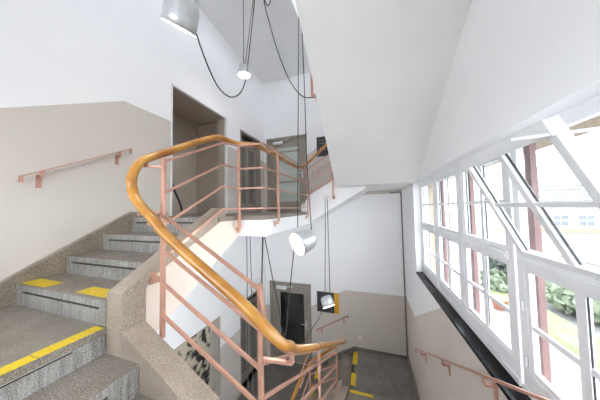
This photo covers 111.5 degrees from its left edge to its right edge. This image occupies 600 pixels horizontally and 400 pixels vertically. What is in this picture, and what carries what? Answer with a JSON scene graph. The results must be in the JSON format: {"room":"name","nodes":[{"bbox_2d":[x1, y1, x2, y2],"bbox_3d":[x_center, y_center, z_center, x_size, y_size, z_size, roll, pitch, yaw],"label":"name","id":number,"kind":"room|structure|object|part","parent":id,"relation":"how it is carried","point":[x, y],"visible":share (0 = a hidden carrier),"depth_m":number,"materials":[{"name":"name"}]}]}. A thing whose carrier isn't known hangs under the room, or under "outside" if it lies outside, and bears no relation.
{"room":"stairwell","nodes":[
{"label":"stairwell","id":0,"kind":"room"},
{"bbox_2d":[0,0,266,399],"bbox_3d":[-2.469,-0.753,3.535,1.100,10.910,6.200,-2,-2,18],"label":"wall","id":1,"kind":"structure","parent":0,"point":[80,80],"depth_m":2.45,"materials":[{"name":"paint"}]},
{"bbox_2d":[0,305,106,386],"bbox_3d":[-2.090,0.971,0.860,1.192,0.252,1.475,-2,-2,18],"label":"landing","id":2,"kind":"object","parent":1,"relation":"attached to","point":[24,331],"depth_m":1.27,"materials":[{"name":"grey stone"}]},
{"bbox_3d":[-1.576,0.827,0.662,0.082,0.002,0.915,-2,-2,18],"label":"tape strip","id":3,"kind":"part","parent":2,"relation":"part of","materials":[{"name":"yellow plastic"}]},
{"bbox_3d":[-1.388,0.847,1.236,0.085,0.002,0.285,-2,-2,18],"label":"tape strip","id":4,"kind":"part","parent":2,"relation":"part of","materials":[{"name":"yellow plastic"}]},
{"bbox_2d":[0,320,220,399],"bbox_3d":[-0.902,1.376,0.527,1.370,1.130,1.620,-2,-2,18],"label":"flight","id":5,"kind":"object","parent":2,"relation":"attached to","point":[148,368],"visible":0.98,"depth_m":1.22,"materials":[{"name":"stone"}]},
{"bbox_2d":[17,208,237,357],"bbox_3d":[-1.600,0.644,2.151,1.330,1.093,1.287,-2,-2,18],"label":"flight","id":6,"kind":"object","parent":2,"relation":"on","point":[124,266],"visible":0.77,"depth_m":1.72,"materials":[{"name":"stone"}]},
{"bbox_2d":[23,279,63,286],"bbox_3d":[-2.213,0.712,1.758,0.370,0.002,0.115,-2,-2,18],"label":"tape patch","id":7,"kind":"object","parent":6,"relation":"on","point":[39,282],"visible":1,"depth_m":1.75,"materials":[{"name":"yellow plastic"}]},
{"bbox_2d":[77,287,109,297],"bbox_3d":[-1.509,0.689,1.532,0.350,0.002,0.110,-2,-2,18],"label":"tape patch","id":8,"kind":"object","parent":6,"relation":"on","point":[95,291],"visible":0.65,"depth_m":1.53,"materials":[{"name":"yellow plastic"}]},
{"bbox_2d":[18,148,131,187],"bbox_3d":[-2.291,-0.383,2.176,0.074,0.561,0.877,-2,-2,18],"label":"wall handrail","id":9,"kind":"object","parent":1,"relation":"attached to","point":[38,184],"visible":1,"depth_m":1.89,"materials":[{"name":"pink metal"}]},
{"bbox_2d":[0,211,166,308],"bbox_3d":[-2.438,0.500,1.706,0.030,0.775,2.830,-2,-2,18],"label":"baseboard","id":10,"kind":"structure","parent":1,"relation":"attached to","point":[55,263],"depth_m":1.98,"materials":[{"name":"brown stone"}]},
{"bbox_2d":[172,181,182,215],"bbox_3d":[-1.990,-0.039,3.297,0.056,0.585,0.246,-2,-2,15],"label":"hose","id":11,"kind":"object","parent":1,"relation":"on","point":[174,191],"visible":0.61,"depth_m":3.31,"materials":[{"name":"black rubber"}]},
{"bbox_2d":[174,316,220,398],"bbox_3d":[-1.895,3.348,3.494,0.256,2.090,1.250,-2,-2,18],"label":"trim","id":12,"kind":"structure","parent":1,"relation":"attached to","point":[219,316],"depth_m":4.03,"materials":[{"name":"grey paint"}]},
{"bbox_2d":[170,83,227,215],"bbox_3d":[-1.940,-0.775,3.861,0.199,2.100,1.350,-2,-2,18],"label":"trim","id":13,"kind":"structure","parent":1,"relation":"attached to","point":[220,121],"depth_m":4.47,"materials":[{"name":"brown paint"}]},
{"bbox_2d":[240,291,257,393],"bbox_3d":[-1.291,3.426,5.199,0.184,2.050,1.010,-2,-2,18],"label":"door","id":14,"kind":"structure","parent":1,"relation":"in","point":[246,368],"depth_m":5.19,"materials":[{"name":"beige paint"}]},
{"bbox_3d":[-1.418,3.486,4.999,0.015,1.480,0.315,-2,-2,18],"label":"pane","id":15,"kind":"part","parent":14,"relation":"part of","materials":[{"name":"grey glass"}]},
{"bbox_3d":[-1.275,3.500,5.431,0.015,1.480,0.315,-2,-2,18],"label":"pane","id":16,"kind":"part","parent":14,"relation":"part of","materials":[{"name":"glass"}]},
{"bbox_2d":[240,129,260,212],"bbox_3d":[-1.365,-0.689,5.391,0.184,2.030,0.960,-2,-2,18],"label":"door","id":17,"kind":"structure","parent":1,"relation":"in","point":[250,156],"depth_m":5.55,"materials":[{"name":"beige paint"}]},
{"bbox_3d":[-1.488,-0.629,5.203,0.015,1.460,0.290,-2,-2,18],"label":"pane","id":18,"kind":"part","parent":17,"relation":"part of","materials":[{"name":"glass"}]},
{"bbox_3d":[-1.441,-1.571,5.447,0.020,0.160,0.860,-2,-2,18],"label":"transom pane","id":19,"kind":"part","parent":17,"relation":"part of","materials":[{"name":"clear glass"}]},
{"bbox_3d":[-1.352,-0.615,5.611,0.015,1.460,0.290,-2,-2,18],"label":"pane","id":20,"kind":"part","parent":17,"relation":"part of","materials":[{"name":"clear glass"}]},
{"bbox_2d":[141,211,319,236],"bbox_3d":[-0.786,0.387,4.060,1.692,0.250,3.570,-2,-2,18],"label":"floor","id":21,"kind":"structure","parent":0,"point":[261,224],"depth_m":2.66,"materials":[{"name":"white paint"}]},
{"bbox_2d":[126,70,345,399],"bbox_3d":[-0.147,1.131,2.741,1.248,5.930,3.304,-2,-2,18],"label":"stair railing","id":22,"kind":"object","parent":21,"relation":"attached to","point":[256,317],"visible":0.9,"depth_m":1.46,"materials":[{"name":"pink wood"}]},
{"bbox_3d":[-1.106,-0.255,1.555,0.145,0.028,0.022,-1,-2,4],"label":"rail arm","id":23,"kind":"part","parent":22,"relation":"part of","materials":[{"name":"pink metal"}]},
{"bbox_3d":[-1.022,0.348,1.525,0.029,1.330,0.029,-2,-2,18],"label":"post","id":24,"kind":"part","parent":22,"relation":"part of","materials":[{"name":"pink metal"}]},
{"bbox_3d":[-0.741,-0.174,2.488,0.029,1.020,0.029,-2,-2,18],"label":"post","id":25,"kind":"part","parent":22,"relation":"part of","materials":[{"name":"pink metal"}]},
{"bbox_3d":[-0.235,1.086,1.232,0.029,1.140,0.029,-2,-2,18],"label":"post","id":26,"kind":"part","parent":22,"relation":"part of","materials":[{"name":"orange metal"}]},
{"bbox_3d":[-0.212,0.620,1.167,0.022,0.169,0.193,0,-3,-21],"label":"rail arm","id":27,"kind":"part","parent":22,"relation":"part of","materials":[{"name":"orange metal"}]},
{"bbox_3d":[-0.143,0.980,1.242,0.192,0.058,0.022,-1,-2,-3],"label":"rail arm","id":28,"kind":"part","parent":22,"relation":"part of","materials":[{"name":"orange metal"}]},
{"bbox_3d":[-0.296,-0.196,2.783,0.029,0.970,0.029,-2,-2,18],"label":"post","id":29,"kind":"part","parent":22,"relation":"part of","materials":[{"name":"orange metal"}]},
{"bbox_2d":[264,0,312,97],"bbox_3d":[-0.143,-2.240,2.754,0.770,1.957,0.054,-2,-3,22],"label":"cord","id":30,"kind":"object","parent":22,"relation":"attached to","point":[264,0],"visible":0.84,"depth_m":2.80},
{"bbox_3d":[-0.049,0.968,1.248,0.022,0.060,0.018,-2,-2,18],"label":"rail arm","id":31,"kind":"part","parent":22,"relation":"part of","materials":[{"name":"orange metal"}]},
{"bbox_3d":[0.155,-0.149,4.140,0.029,0.950,0.029,-2,-2,18],"label":"post","id":32,"kind":"part","parent":22,"relation":"part of","materials":[{"name":"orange metal"}]},
{"bbox_3d":[0.203,3.764,4.021,0.029,0.760,0.029,-2,-2,18],"label":"post","id":33,"kind":"part","parent":22,"relation":"part of","materials":[{"name":"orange metal"}]},
{"bbox_3d":[0.142,-1.558,2.494,0.029,0.590,0.029,-2,-2,18],"label":"post","id":34,"kind":"part","parent":22,"relation":"part of","materials":[{"name":"orange metal"}]},
{"bbox_3d":[0.239,2.238,2.469,0.029,0.960,0.029,-2,-2,18],"label":"post","id":35,"kind":"part","parent":22,"relation":"part of","materials":[{"name":"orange metal"}]},
{"bbox_3d":[0.651,-0.517,4.082,0.029,0.900,0.029,-2,-2,18],"label":"post","id":36,"kind":"part","parent":22,"relation":"part of","materials":[{"name":"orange metal"}]},
{"bbox_3d":[0.662,3.000,3.684,0.029,0.880,0.029,-2,-2,18],"label":"post","id":37,"kind":"part","parent":22,"relation":"part of","materials":[{"name":"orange metal"}]},
{"bbox_2d":[246,236,248,399],"bbox_3d":[-0.661,1.484,2.573,0.011,2.070,0.009,-2,-2,18],"label":"cord","id":38,"kind":"object","parent":21,"relation":"hanging from","point":[246,236],"visible":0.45,"depth_m":2.56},
{"bbox_2d":[250,240,252,387],"bbox_3d":[-0.607,1.483,2.555,0.030,2.070,0.009,-2,-2,18],"label":"cord","id":39,"kind":"object","parent":21,"relation":"hanging from","point":[250,240],"visible":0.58,"depth_m":2.54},
{"bbox_2d":[301,178,366,222],"bbox_3d":[0.860,-0.018,4.744,1.350,1.050,1.260,-2,-2,18],"label":"flight","id":40,"kind":"object","parent":21,"relation":"on","point":[343,196],"visible":0.6,"depth_m":4.22,"materials":[{"name":"white paint"}]},
{"bbox_2d":[194,0,309,82],"bbox_3d":[-0.873,-3.739,4.230,1.680,0.250,3.570,-2,-2,18],"label":"ceiling","id":41,"kind":"structure","parent":0,"point":[226,15],"depth_m":4.39,"materials":[{"name":"white paint"}]},
{"bbox_2d":[238,0,252,78],"bbox_3d":[-0.964,-3.009,3.655,0.224,1.238,0.812,0,-3,-23],"label":"pendant lamp","id":42,"kind":"object","parent":41,"relation":"hanging from","point":[242,68],"visible":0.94,"depth_m":3.81,"materials":[{"name":"metal"}]},
{"bbox_3d":[-1.034,-3.104,3.735,0.011,1.037,0.409,0,-2,-15],"label":"cord","id":43,"kind":"part","parent":42,"relation":"part of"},
{"bbox_3d":[-1.068,-2.471,3.904,0.224,0.187,0.224,-2,-2,18],"label":"lamp shade","id":44,"kind":"part","parent":42,"relation":"part of","materials":[{"name":"glass"}]},
{"bbox_2d":[238,72,249,77],"bbox_3d":[-1.066,-2.390,3.900,0.212,0.011,0.212,-2,-2,18],"label":"diffuser","id":45,"kind":"object","parent":42,"relation":"attached to","point":[241,74],"depth_m":3.89,"materials":[{"name":"white"}]},
{"bbox_3d":[-0.885,-3.111,3.624,0.011,1.039,0.691,0,-3,-30],"label":"power cord","id":46,"kind":"part","parent":42,"relation":"part of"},
{"bbox_2d":[262,237,263,283],"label":"cord","id":47,"kind":"object","parent":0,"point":[263,237],"depth_m":2.51,"materials":[{"name":"rubber"}]},
{"bbox_2d":[238,356,316,399],"bbox_3d":[-0.741,4.485,3.203,5.257,0.250,4.900,-2,-2,18],"label":"floor","id":48,"kind":"structure","parent":0,"point":[275,375],"depth_m":4.99,"materials":[{"name":"stone"}]},
{"bbox_2d":[307,350,355,399],"bbox_3d":[0.698,3.974,4.603,1.020,0.828,1.330,-2,-2,18],"label":"flight","id":49,"kind":"object","parent":48,"relation":"on","point":[345,365],"visible":0.56,"depth_m":4.60,"materials":[{"name":"stone"}]},
{"bbox_2d":[302,295,334,343],"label":"pendant lamp","id":50,"kind":"object","parent":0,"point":[327,301],"depth_m":3.74,"materials":[{"name":"metal"}]},
{"bbox_3d":[-0.114,1.562,3.308,0.400,2.162,1.776,-3,-3,33],"label":"power cord","id":51,"kind":"part","parent":50,"relation":"part of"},
{"bbox_3d":[0.510,1.899,3.788,0.231,0.260,0.269,0,-3,-31],"label":"lamp shade","id":52,"kind":"part","parent":50,"relation":"part of","materials":[{"name":"metal"}]},
{"bbox_2d":[264,73,407,364],"bbox_3d":[0.951,-0.739,5.535,4.130,10.910,0.250,-2,-2,18],"label":"wall","id":53,"kind":"structure","parent":0,"point":[364,255],"depth_m":5.26,"materials":[{"name":"paint"}]},
{"bbox_2d":[266,134,306,211],"bbox_3d":[-0.375,-0.749,5.876,1.240,2.150,0.180,-2,-2,18],"label":"door","id":54,"kind":"structure","parent":53,"relation":"in","point":[293,147],"depth_m":5.88,"materials":[{"name":"beige paint"}]},
{"bbox_3d":[-0.349,-0.739,5.892,0.693,1.570,0.012,-2,-2,18],"label":"pane","id":55,"kind":"part","parent":54,"relation":"part of","materials":[{"name":"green glass"}]},
{"bbox_2d":[270,280,312,365],"bbox_3d":[-0.261,3.376,5.696,1.230,2.150,0.180,-2,-2,18],"label":"door","id":56,"kind":"structure","parent":53,"relation":"in","point":[299,325],"depth_m":5.69,"materials":[{"name":"beige paint"}]},
{"bbox_3d":[-0.206,3.385,5.703,0.700,1.570,0.012,-2,-2,18],"label":"pane","id":57,"kind":"part","parent":56,"relation":"part of","materials":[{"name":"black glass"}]},
{"bbox_2d":[316,136,328,156],"bbox_3d":[0.693,-1.453,5.504,0.495,0.535,0.018,-2,-2,18],"label":"sign","id":58,"kind":"object","parent":53,"relation":"attached to","point":[321,141],"visible":0.57,"depth_m":5.53,"materials":[{"name":"black plastic"}]},
{"bbox_2d":[325,195,328,259],"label":"pendant lamp","id":59,"kind":"object","parent":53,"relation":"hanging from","point":[326,196],"depth_m":3.89,"materials":[{"name":"metal"}]},
{"bbox_3d":[0.479,0.898,3.890,0.065,1.834,0.011,-2,-2,18],"label":"cord","id":60,"kind":"part","parent":59,"relation":"part of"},
{"bbox_3d":[0.542,0.882,3.869,0.020,1.804,0.011,-2,-2,18],"label":"cord","id":61,"kind":"part","parent":59,"relation":"part of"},
{"bbox_2d":[317,291,338,313],"bbox_3d":[0.731,2.682,5.351,0.577,0.520,0.015,-2,-2,18],"label":"sign","id":62,"kind":"object","parent":53,"relation":"attached to","point":[334,309],"visible":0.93,"depth_m":5.33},
{"bbox_2d":[317,315,348,332],"bbox_3d":[0.839,3.200,5.264,0.840,0.563,0.082,-2,-2,18],"label":"wall handrail","id":63,"kind":"object","parent":53,"relation":"attached to","point":[347,316],"visible":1,"depth_m":5.23,"materials":[{"name":"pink metal"}]},
{"bbox_2d":[313,346,406,367],"bbox_3d":[1.423,4.028,5.073,2.255,0.730,0.018,-2,-2,18],"label":"baseboard","id":64,"kind":"structure","parent":53,"relation":"attached to","point":[349,351],"depth_m":5.10,"materials":[{"name":"stone"}]},
{"bbox_2d":[351,349,417,399],"bbox_3d":[1.714,3.809,4.255,1.217,0.250,1.400,-2,-2,18],"label":"landing","id":65,"kind":"object","parent":53,"relation":"attached to","point":[389,377],"visible":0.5,"depth_m":4.25,"materials":[{"name":"grey stone"}]},
{"bbox_2d":[350,373,355,385],"bbox_3d":[1.102,3.692,4.210,0.100,0.002,0.320,-2,-2,18],"label":"tape patch","id":66,"kind":"object","parent":65,"relation":"on","point":[353,375],"visible":1,"depth_m":4.20,"materials":[{"name":"yellow plastic"}]},
{"bbox_2d":[352,352,357,364],"bbox_3d":[1.297,3.712,4.798,0.100,0.002,0.400,-2,-2,18],"label":"tape patch","id":67,"kind":"object","parent":65,"relation":"on","point":[355,354],"visible":1,"depth_m":4.81,"materials":[{"name":"yellow plastic"}]},
{"bbox_2d":[390,191,407,355],"bbox_3d":[2.339,1.719,4.831,0.255,3.847,0.049,-2,-2,18],"label":"pipe","id":68,"kind":"object","parent":53,"relation":"attached to","point":[398,191],"visible":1,"depth_m":4.79,"materials":[{"name":"metal"}]},
{"bbox_2d":[402,0,599,399],"bbox_3d":[1.542,-0.898,1.917,0.223,10.910,6.250,-2,-2,18],"label":"wall","id":69,"kind":"structure","parent":0,"point":[516,65],"depth_m":1.40,"materials":[{"name":"paint"}]},
{"bbox_2d":[295,0,470,190],"bbox_3d":[1.023,-1.345,2.869,1.332,2.080,4.800,-2,-2,18],"label":"flight","id":70,"kind":"object","parent":69,"relation":"attached to","point":[380,69],"visible":0.93,"depth_m":2.06,"materials":[{"name":"paint"}]},
{"bbox_2d":[407,356,419,399],"bbox_3d":[1.786,2.637,2.690,0.022,1.961,4.400,-2,-2,18],"label":"baseboard","id":71,"kind":"structure","parent":69,"relation":"attached to","point":[409,363],"depth_m":4.08,"materials":[{"name":"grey stone"}]},
{"bbox_2d":[420,175,438,288],"bbox_3d":[2.024,0.457,3.213,0.071,1.590,0.800,-2,-2,18],"label":"window","id":72,"kind":"structure","parent":69,"relation":"in","point":[430,228],"depth_m":3.20,"materials":[{"name":"white paint"}]},
{"bbox_3d":[2.031,0.071,3.221,0.038,0.671,0.685,-2,-2,18],"label":"sash","id":73,"kind":"part","parent":72,"relation":"part of","materials":[{"name":"white paint"}]},
{"bbox_3d":[2.036,0.786,3.195,0.027,0.640,0.685,-2,-2,18],"label":"sash","id":74,"kind":"part","parent":72,"relation":"part of","materials":[{"name":"white paint"}]},
{"bbox_2d":[440,181,448,284],"bbox_3d":[1.926,0.439,2.727,0.044,1.590,0.089,-2,-2,18],"label":"column","id":75,"kind":"structure","parent":69,"relation":"attached to","point":[444,241],"depth_m":2.71,"materials":[{"name":"pink paint"}]},
{"bbox_2d":[434,164,464,319],"bbox_3d":[1.768,0.430,2.442,0.071,1.590,0.795,-2,-2,18],"label":"window","id":76,"kind":"structure","parent":69,"relation":"in","point":[457,302],"depth_m":2.42,"materials":[{"name":"white paint"}]},
{"bbox_3d":[1.776,0.045,2.453,0.038,0.671,0.685,-2,-2,18],"label":"sash","id":77,"kind":"part","parent":76,"relation":"part of","materials":[{"name":"white paint"}]},
{"bbox_3d":[1.781,0.760,2.426,0.027,0.640,0.685,-2,-2,18],"label":"sash","id":78,"kind":"part","parent":76,"relation":"part of","materials":[{"name":"white paint"}]},
{"bbox_2d":[416,272,530,399],"bbox_3d":[1.332,1.193,1.256,0.128,0.030,4.900,-2,-2,18],"label":"window sill","id":79,"kind":"structure","parent":69,"relation":"attached to","point":[488,360],"depth_m":1.66,"materials":[{"name":"black stone"}]},
{"bbox_2d":[467,172,480,315],"bbox_3d":[1.675,0.413,1.973,0.044,1.590,0.086,-2,-2,18],"label":"column","id":80,"kind":"structure","parent":69,"relation":"attached to","point":[474,258],"depth_m":1.95,"materials":[{"name":"pink paint"}]},
{"bbox_2d":[457,152,523,386],"bbox_3d":[1.517,0.404,1.688,0.071,1.590,0.785,-2,-2,18],"label":"window","id":81,"kind":"structure","parent":69,"relation":"in","point":[510,357],"depth_m":1.60,"materials":[{"name":"white paint"}]},
{"bbox_3d":[1.525,0.019,1.699,0.038,0.671,0.675,-2,-2,18],"label":"sash","id":82,"kind":"part","parent":81,"relation":"part of","materials":[{"name":"white paint"}]},
{"bbox_3d":[1.530,0.734,1.672,0.027,0.640,0.675,-2,-2,18],"label":"sash","id":83,"kind":"part","parent":81,"relation":"part of","materials":[{"name":"white paint"}]},
{"bbox_2d":[415,94,599,399],"bbox_3d":[1.482,1.107,2.097,0.416,2.958,3.205,-2,-2,18],"label":"window","id":84,"kind":"structure","parent":69,"relation":"in","point":[568,272],"depth_m":0.96,"materials":[{"name":"white paint"}]},
{"bbox_3d":[1.524,1.672,2.088,0.084,1.825,3.160,-2,-2,18],"label":"wall handrail","id":85,"kind":"part","parent":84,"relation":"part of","materials":[{"name":"pink metal"}]},
{"bbox_3d":[1.124,0.021,0.978,0.313,0.626,0.675,-2,-2,18],"label":"sash","id":86,"kind":"part","parent":84,"relation":"part of","materials":[{"name":"white paint"}]},
{"bbox_3d":[0.962,-0.241,0.703,0.392,0.040,0.038,-2,-2,18],"label":"stay arm","id":87,"kind":"part","parent":84,"relation":"part of","materials":[{"name":"white paint"}]},
{"bbox_3d":[1.258,0.378,0.921,0.055,1.590,0.785,-2,-2,18],"label":"frame","id":88,"kind":"part","parent":84,"relation":"part of","materials":[{"name":"white paint"}]},
{"bbox_3d":[1.274,0.708,0.904,0.027,0.640,0.675,-2,-2,18],"label":"sash","id":89,"kind":"part","parent":84,"relation":"part of","materials":[{"name":"white paint"}]},
{"bbox_2d":[523,143,551,383],"bbox_3d":[1.428,0.387,1.228,0.044,1.590,0.074,-2,-2,18],"label":"column","id":90,"kind":"structure","parent":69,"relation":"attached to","point":[530,160],"depth_m":1.21,"materials":[{"name":"pink paint"}]},
{"bbox_2d":[429,115,599,271],"bbox_3d":[1.749,-1.055,1.853,0.220,10.610,6.250,-2,-2,18],"label":"wall","id":91,"kind":"structure","parent":0,"point":[593,122],"depth_m":1.39,"materials":[{"name":"white paint"}]},
{"bbox_3d":[-0.230,-6.380,2.984,4.350,0.200,6.200,-2,-2,18],"label":"ceiling","id":92,"kind":"structure","parent":0,"visible":0},
{"bbox_2d":[160,0,254,97],"bbox_3d":[-0.773,-3.672,2.220,0.330,5.252,1.412,-2,-2,18],"label":"pendant lamp","id":93,"kind":"object","parent":92,"relation":"hanging from","point":[182,14],"visible":1,"depth_m":1.52,"materials":[{"name":"metal"}]},
{"bbox_3d":[-0.926,-1.434,1.594,0.292,0.286,0.274,-2,-2,18],"label":"lamp shade","id":94,"kind":"part","parent":93,"relation":"part of","materials":[{"name":"metal"}]},
{"bbox_3d":[-0.719,-2.380,2.259,0.051,2.671,1.223,-2,-2,13],"label":"power cord","id":95,"kind":"part","parent":93,"relation":"part of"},
{"bbox_2d":[264,16,315,336],"bbox_3d":[-0.161,-2.312,2.547,0.631,7.966,0.283,-3,-3,35],"label":"pendant lamp","id":96,"kind":"object","parent":92,"relation":"hanging from","point":[303,241],"visible":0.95,"depth_m":2.32,"materials":[{"name":"metal"}]},
{"bbox_3d":[-0.234,1.059,2.479,0.387,1.227,0.085,-2,-2,11],"label":"power cord","id":97,"kind":"part","parent":96,"relation":"part of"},
{"bbox_2d":[291,234,303,254],"bbox_3d":[-0.026,0.494,2.288,0.073,0.240,0.249,0,-3,-34],"label":"diffuser","id":98,"kind":"object","parent":96,"relation":"attached to","point":[297,240],"depth_m":2.28,"materials":[{"name":"white plastic"}]},
{"bbox_3d":[-0.053,-2.985,2.577,0.097,6.624,0.010,-2,-2,18],"label":"cord","id":99,"kind":"part","parent":96,"relation":"part of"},
{"bbox_3d":[0.043,0.479,2.335,0.261,0.289,0.263,0,-3,-34],"label":"lamp shade","id":100,"kind":"part","parent":96,"relation":"part of","materials":[{"name":"metal"}]},
{"bbox_3d":[0.021,-2.983,2.415,0.097,6.643,0.011,-2,-2,18],"label":"cord","id":101,"kind":"part","parent":96,"relation":"part of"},
{"label":"outside","id":102,"kind":"structure","parent":0,"visible":0},
{"bbox_2d":[441,223,599,399],"bbox_3d":[31.473,2.625,-2.648,58.780,0.300,75.000,-2,-2,18],"label":"ground","id":103,"kind":"structure","parent":102,"point":[565,373],"depth_m":6.05,"materials":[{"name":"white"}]},
{"bbox_2d":[478,268,507,292],"bbox_3d":[7.287,3.031,7.607,0.896,0.929,1.388,-2,-2,18],"label":"shrub","id":104,"kind":"object","parent":103,"relation":"on","point":[498,281],"visible":0.7,"depth_m":7.30,"materials":[{"name":"green plant"}]},
{"bbox_2d":[488,257,506,275],"bbox_3d":[8.706,2.632,8.484,1.312,1.591,2.748,-2,-2,18],"label":"shrub","id":105,"kind":"object","parent":103,"relation":"on","point":[493,263],"visible":0.18,"depth_m":8.53,"materials":[{"name":"green plant"}]},
{"bbox_2d":[491,294,508,310],"bbox_3d":[6.141,3.169,6.285,0.459,0.340,0.459,-2,-2,18],"label":"flower pot","id":106,"kind":"object","parent":103,"relation":"on","point":[505,300],"visible":0.64,"depth_m":6.23,"materials":[{"name":"ceramic"}]},
{"bbox_2d":[473,163,599,232],"bbox_3d":[33.322,-0.367,24.254,20.800,7.800,7.800,-2,-2,18],"label":"building","id":107,"kind":"structure","parent":103,"relation":"on","point":[555,183],"depth_m":22.39,"materials":[{"name":"white paint"}]},
{"bbox_3d":[28.212,-0.080,22.195,1.180,1.160,0.030,-2,-2,18],"label":"pane","id":108,"kind":"part","parent":107,"relation":"part of","materials":[{"name":"glass"}]},
{"bbox_3d":[28.257,2.217,22.101,1.180,1.160,0.030,-2,-2,18],"label":"pane","id":109,"kind":"part","parent":107,"relation":"part of","materials":[{"name":"glass"}]},
{"bbox_3d":[30.109,-0.143,21.566,1.180,1.160,0.030,-2,-2,18],"label":"pane","id":110,"kind":"part","parent":107,"relation":"part of","materials":[{"name":"glass"}]},
{"bbox_3d":[30.154,2.154,21.473,1.180,1.160,0.030,-2,-2,18],"label":"pane","id":111,"kind":"part","parent":107,"relation":"part of","materials":[{"name":"blue glass"}]},
{"bbox_2d":[490,290,599,370],"bbox_3d":[6.049,3.155,3.943,0.900,0.180,7.500,-2,-2,18],"label":"grass strip","id":112,"kind":"object","parent":103,"relation":"on","point":[561,330],"visible":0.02,"depth_m":4.86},
{"bbox_2d":[543,248,599,266],"bbox_3d":[8.825,2.559,1.722,0.400,1.080,17.000,-2,-2,18],"label":"wall","id":113,"kind":"structure","parent":103,"relation":"on","point":[593,262],"depth_m":7.77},
{"bbox_2d":[545,280,599,323],"bbox_3d":[7.962,2.830,5.794,1.408,1.018,2.072,-2,-2,18],"label":"shrub","id":114,"kind":"object","parent":103,"relation":"on","point":[562,298],"visible":0.46,"depth_m":5.77,"materials":[{"name":"green plant"}]},
{"bbox_3d":[-2.066,3.292,3.632,0.649,2.460,1.800,-2,-2,18],"label":"wall","id":115,"kind":"structure","parent":0,"visible":0},
{"bbox_2d":[174,326,209,386],"bbox_3d":[-1.894,3.345,3.404,0.015,2.050,1.040,-2,-2,18],"label":"mural","id":116,"kind":"object","parent":115,"relation":"attached to","point":[187,352],"visible":0.17,"depth_m":3.68},
{"bbox_2d":[210,318,218,396],"bbox_3d":[-1.690,3.370,3.978,0.120,2.078,0.178,-2,-2,18],"label":"trim","id":117,"kind":"structure","parent":115,"relation":"attached to","point":[214,338],"depth_m":3.94,"materials":[{"name":"grey paint"}]},
{"bbox_3d":[0.288,1.773,0.052,1.152,0.250,1.495,-2,-2,18],"label":"landing","id":118,"kind":"object","parent":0,"visible":0},
{"bbox_2d":[333,385,390,399],"bbox_3d":[0.920,2.794,2.182,1.357,2.140,3.100,-2,-2,18],"label":"flight","id":119,"kind":"object","parent":118,"relation":"attached to","point":[344,393],"depth_m":3.57,"materials":[{"name":"stone"}]},
{"bbox_3d":[1.106,3.499,3.693,0.405,0.002,0.060,-2,-2,18],"label":"tape strip","id":120,"kind":"part","parent":119,"relation":"part of","materials":[{"name":"yellow plastic"}]}
]}

